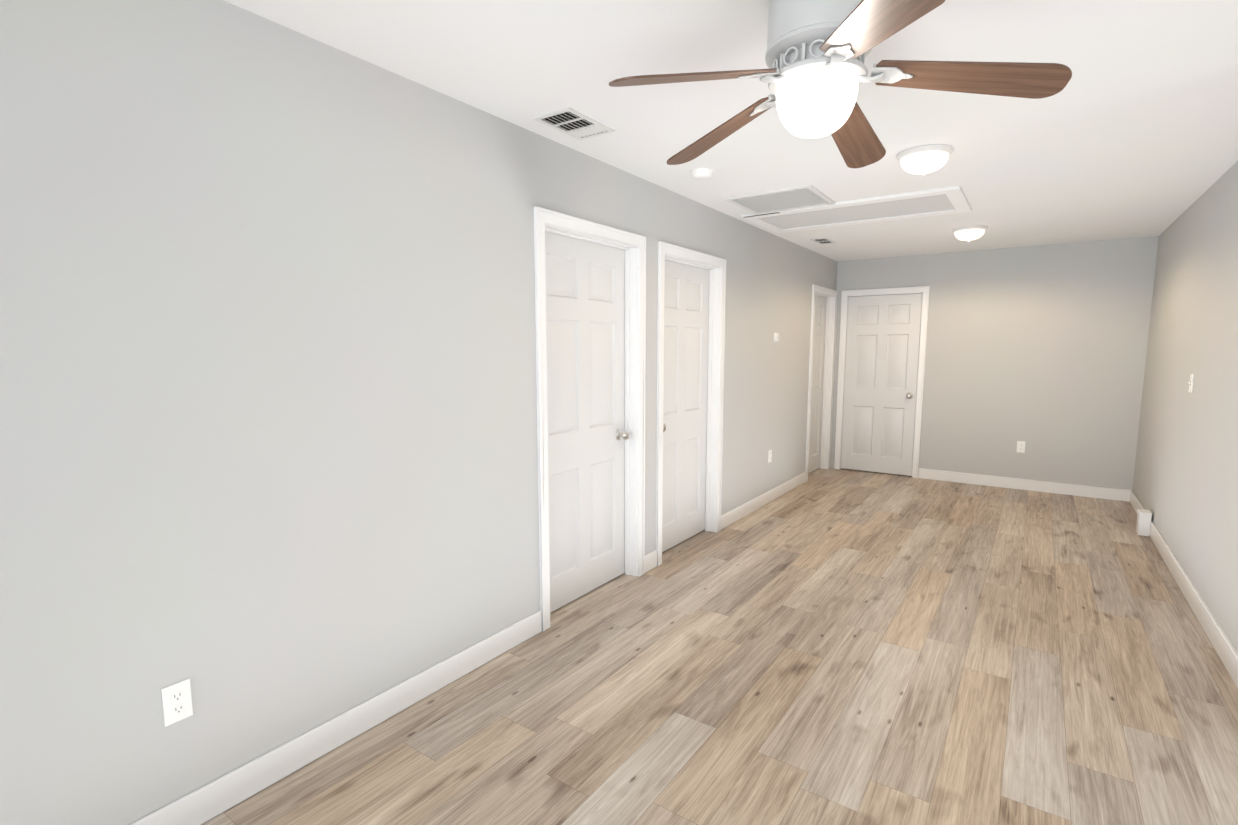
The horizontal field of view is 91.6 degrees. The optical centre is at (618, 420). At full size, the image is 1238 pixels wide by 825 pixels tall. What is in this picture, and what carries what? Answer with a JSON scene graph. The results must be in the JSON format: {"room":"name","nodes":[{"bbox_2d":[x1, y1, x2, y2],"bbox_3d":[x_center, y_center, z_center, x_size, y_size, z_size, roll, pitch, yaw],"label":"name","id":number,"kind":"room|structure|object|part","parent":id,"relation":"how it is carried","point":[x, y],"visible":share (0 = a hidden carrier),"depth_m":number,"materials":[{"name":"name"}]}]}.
{"room":"empty living room","nodes":[
{"label":"empty living room","id":0,"kind":"room"},
{"bbox_2d":[0,0,836,824],"bbox_3d":[-0.406,-0.143,3.043,0.120,2.440,10.370,5,8,35],"label":"wall","id":1,"kind":"structure","parent":0,"point":[268,434],"depth_m":1.89,"materials":[{"name":"grey paint"}]},
{"bbox_2d":[161,678,192,726],"bbox_3d":[-1.294,0.826,1.763,0.009,0.115,0.070,5,8,35],"label":"electrical outlet","id":2,"kind":"object","parent":1,"relation":"attached to","point":[177,702],"visible":1,"depth_m":1.76,"materials":[{"name":"white plastic"}]},
{"bbox_2d":[130,610,541,824],"bbox_3d":[-1.814,1.267,1.056,0.018,0.113,4.957,5,8,35],"label":"baseboard","id":3,"kind":"structure","parent":1,"relation":"attached to","point":[214,798],"depth_m":2.15,"materials":[{"name":"white wood"}]},
{"bbox_2d":[545,231,628,612],"bbox_3d":[-0.182,0.014,3.396,0.103,2.020,0.824,5,8,35],"label":"door","id":4,"kind":"structure","parent":1,"relation":"in","point":[588,435],"depth_m":3.41,"materials":[{"name":"white wood"}]},
{"bbox_2d":[534,206,645,631],"bbox_3d":[-0.174,-0.014,3.386,0.153,2.107,0.969,5,8,35],"label":"door frame","id":5,"kind":"structure","parent":1,"relation":"attached to","point":[633,245],"depth_m":3.59,"materials":[{"name":"white wood"}]},
{"bbox_2d":[662,260,709,551],"bbox_3d":[0.464,-0.096,4.316,0.103,2.020,0.824,5,8,35],"label":"door","id":6,"kind":"structure","parent":1,"relation":"in","point":[686,313],"depth_m":4.37,"materials":[{"name":"white wood"}]},
{"bbox_2d":[656,241,725,566],"bbox_3d":[0.472,-0.124,4.307,0.153,2.107,0.969,5,8,35],"label":"door frame","id":7,"kind":"structure","parent":1,"relation":"attached to","point":[715,266],"depth_m":4.55,"materials":[{"name":"white wood"}]},
{"bbox_2d":[721,471,805,529],"bbox_3d":[1.412,0.716,5.657,0.014,0.113,2.146,5,8,35],"label":"baseboard","id":8,"kind":"structure","parent":1,"relation":"attached to","point":[739,512],"depth_m":5.46,"materials":[{"name":"white wood"}]},
{"bbox_2d":[768,450,771,462],"bbox_3d":[1.410,0.335,5.613,0.009,0.115,0.070,5,8,35],"label":"electrical outlet","id":9,"kind":"object","parent":1,"relation":"attached to","point":[769,455],"visible":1,"depth_m":5.60,"materials":[{"name":"white plastic"}]},
{"bbox_2d":[774,333,778,341],"bbox_3d":[1.452,-0.763,5.525,0.028,0.084,0.084,5,8,35],"label":"switch","id":10,"kind":"object","parent":1,"relation":"attached to","point":[776,337],"visible":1,"depth_m":5.50,"materials":[{"name":"white plastic"}]},
{"bbox_2d":[808,295,826,473],"bbox_3d":[2.194,-0.399,6.840,0.035,2.020,0.754,5,8,35],"label":"door","id":11,"kind":"structure","parent":1,"relation":"in","point":[817,379],"depth_m":6.96,"materials":[{"name":"white wood"}]},
{"bbox_2d":[805,284,837,481],"bbox_3d":[2.230,-0.424,6.812,0.153,2.107,0.899,5,8,35],"label":"door frame","id":12,"kind":"structure","parent":1,"relation":"attached to","point":[830,295],"depth_m":7.05,"materials":[{"name":"white wood"}]},
{"bbox_2d":[202,468,1237,824],"bbox_3d":[2.309,1.319,1.312,6.740,0.050,10.370,5,8,35],"label":"floor","id":13,"kind":"structure","parent":0,"point":[832,646],"depth_m":2.52,"materials":[{"name":"wood"}]},
{"bbox_2d":[224,0,1237,261],"bbox_3d":[2.309,-1.169,1.014,6.740,0.080,10.370,5,8,35],"label":"ceiling","id":14,"kind":"structure","parent":0,"point":[1128,130],"depth_m":2.44,"materials":[{"name":"white paint"}]},
{"bbox_2d":[533,107,614,139],"bbox_3d":[-0.198,-1.327,2.705,0.205,0.010,0.330,5,8,35],"label":"ceiling vent","id":15,"kind":"object","parent":14,"relation":"in","point":[569,121],"visible":1,"depth_m":2.69,"materials":[{"name":"white metal"}]},
{"bbox_2d":[691,168,712,179],"bbox_3d":[0.473,-1.397,3.424,0.128,0.041,0.128,5,8,35],"label":"smoke detector","id":16,"kind":"object","parent":14,"relation":"attached to","point":[701,173],"visible":0.98,"depth_m":3.38,"materials":[{"name":"white plastic"}]},
{"bbox_2d":[724,185,835,214],"bbox_3d":[1.099,-1.491,4.089,0.580,0.012,0.550,5,8,35],"label":"ceiling vent","id":17,"kind":"object","parent":14,"relation":"in","point":[799,197],"visible":1,"depth_m":4.06,"materials":[{"name":"white metal"}]},
{"bbox_2d":[810,238,835,244],"bbox_3d":[1.915,-1.679,5.643,0.150,0.010,0.320,5,8,35],"label":"ceiling vent","id":18,"kind":"object","parent":14,"relation":"in","point":[820,241],"visible":0.98,"depth_m":5.63,"materials":[{"name":"white metal"}]},
{"bbox_2d":[609,0,1071,167],"bbox_3d":[0.598,-1.022,1.757,1.187,0.387,1.142,5,8,35],"label":"ceiling fan","id":19,"kind":"object","parent":14,"relation":"hanging from","point":[814,77],"visible":1,"depth_m":1.63,"materials":[{"name":"brown wood"}]},
{"label":"blade","id":20,"kind":"part","parent":19,"relation":"part of","materials":[{"name":"brown wood"}]},
{"label":"blade","id":21,"kind":"part","parent":19,"relation":"part of","materials":[{"name":"brown wood"}]},
{"bbox_3d":[0.567,-0.893,1.736,0.226,0.135,0.226,5,8,35],"label":"light globe","id":22,"kind":"part","parent":19,"relation":"part of","materials":[{"name":"white glass"}]},
{"bbox_3d":[0.793,-0.971,2.041,0.136,0.006,0.472,-11,-11,34],"label":"blade","id":23,"kind":"part","parent":19,"relation":"part of","materials":[{"name":"brown wood"}]},
{"label":"blade","id":24,"kind":"part","parent":19,"relation":"part of","materials":[{"name":"brown wood"}]},
{"label":"blade","id":25,"kind":"part","parent":19,"relation":"part of","materials":[{"name":"brown wood"}]},
{"bbox_2d":[741,186,971,232],"bbox_3d":[1.736,-1.530,4.449,1.452,0.020,0.769,5,8,35],"label":"attic hatch","id":26,"kind":"object","parent":14,"relation":"attached to","point":[936,202],"visible":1,"depth_m":4.39,"materials":[{"name":"white wood"}]},
{"bbox_2d":[897,144,953,175],"bbox_3d":[1.573,-1.319,3.103,0.262,0.118,0.262,5,8,35],"label":"ceiling light","id":27,"kind":"object","parent":14,"relation":"attached to","point":[923,160],"visible":1,"depth_m":3.03,"materials":[{"name":"white glass"}]},
{"bbox_2d":[952,225,987,242],"bbox_3d":[2.945,-1.554,5.058,0.262,0.118,0.262,5,8,35],"label":"ceiling light","id":28,"kind":"object","parent":14,"relation":"attached to","point":[969,233],"visible":1,"depth_m":4.98,"materials":[{"name":"white glass"}]},
{"bbox_2d":[830,236,1158,489],"bbox_3d":[5.288,-0.414,5.305,6.620,2.440,0.120,5,8,35],"label":"wall","id":29,"kind":"structure","parent":0,"point":[1040,351],"depth_m":6.02,"materials":[{"name":"grey paint"}]},
{"bbox_2d":[841,293,921,475],"bbox_3d":[2.966,-0.401,6.857,0.774,2.020,0.103,5,8,35],"label":"door","id":30,"kind":"structure","parent":29,"relation":"in","point":[881,363],"depth_m":6.86,"materials":[{"name":"white wood"}]},
{"bbox_2d":[834,286,929,477],"bbox_3d":[3.001,-0.435,6.903,0.919,2.107,0.153,5,8,35],"label":"door frame","id":31,"kind":"structure","parent":29,"relation":"attached to","point":[923,290],"depth_m":6.72,"materials":[{"name":"white wood"}]},
{"bbox_2d":[1016,441,1024,452],"bbox_3d":[4.103,0.271,6.140,0.070,0.115,0.009,5,8,35],"label":"outlet","id":32,"kind":"object","parent":29,"relation":"attached to","point":[1021,446],"visible":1,"depth_m":6.14,"materials":[{"name":"white plastic"}]},
{"bbox_2d":[918,468,1129,500],"bbox_3d":[4.081,0.651,6.196,1.808,0.113,0.018,5,8,35],"label":"baseboard","id":33,"kind":"structure","parent":29,"relation":"attached to","point":[959,477],"depth_m":6.13,"materials":[{"name":"white wood"}]},
{"bbox_2d":[1132,161,1237,652],"bbox_3d":[3.654,-0.227,3.744,0.120,2.440,4.330,5,8,35],"label":"wall","id":34,"kind":"structure","parent":0,"point":[1185,485],"depth_m":3.54,"materials":[{"name":"grey paint"}]},
{"bbox_2d":[1136,509,1151,536],"bbox_3d":[4.080,0.796,4.684,0.081,0.185,0.130,5,8,35],"label":"plinth block","id":35,"kind":"object","parent":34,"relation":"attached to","point":[1144,518],"visible":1,"depth_m":4.64,"materials":[{"name":"white wood"}]},
{"bbox_2d":[1126,490,1237,688],"bbox_3d":[3.596,0.925,3.912,0.018,0.113,4.347,5,8,35],"label":"baseboard","id":36,"kind":"structure","parent":34,"relation":"attached to","point":[1225,650],"depth_m":3.25,"materials":[{"name":"white wood"}]},
{"bbox_2d":[1188,374,1193,392],"bbox_3d":[3.617,-0.235,3.811,0.018,0.115,0.070,5,8,35],"label":"light switch","id":37,"kind":"object","parent":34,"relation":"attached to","point":[1191,382],"visible":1,"depth_m":3.79,"materials":[{"name":"white plastic"}]}
]}

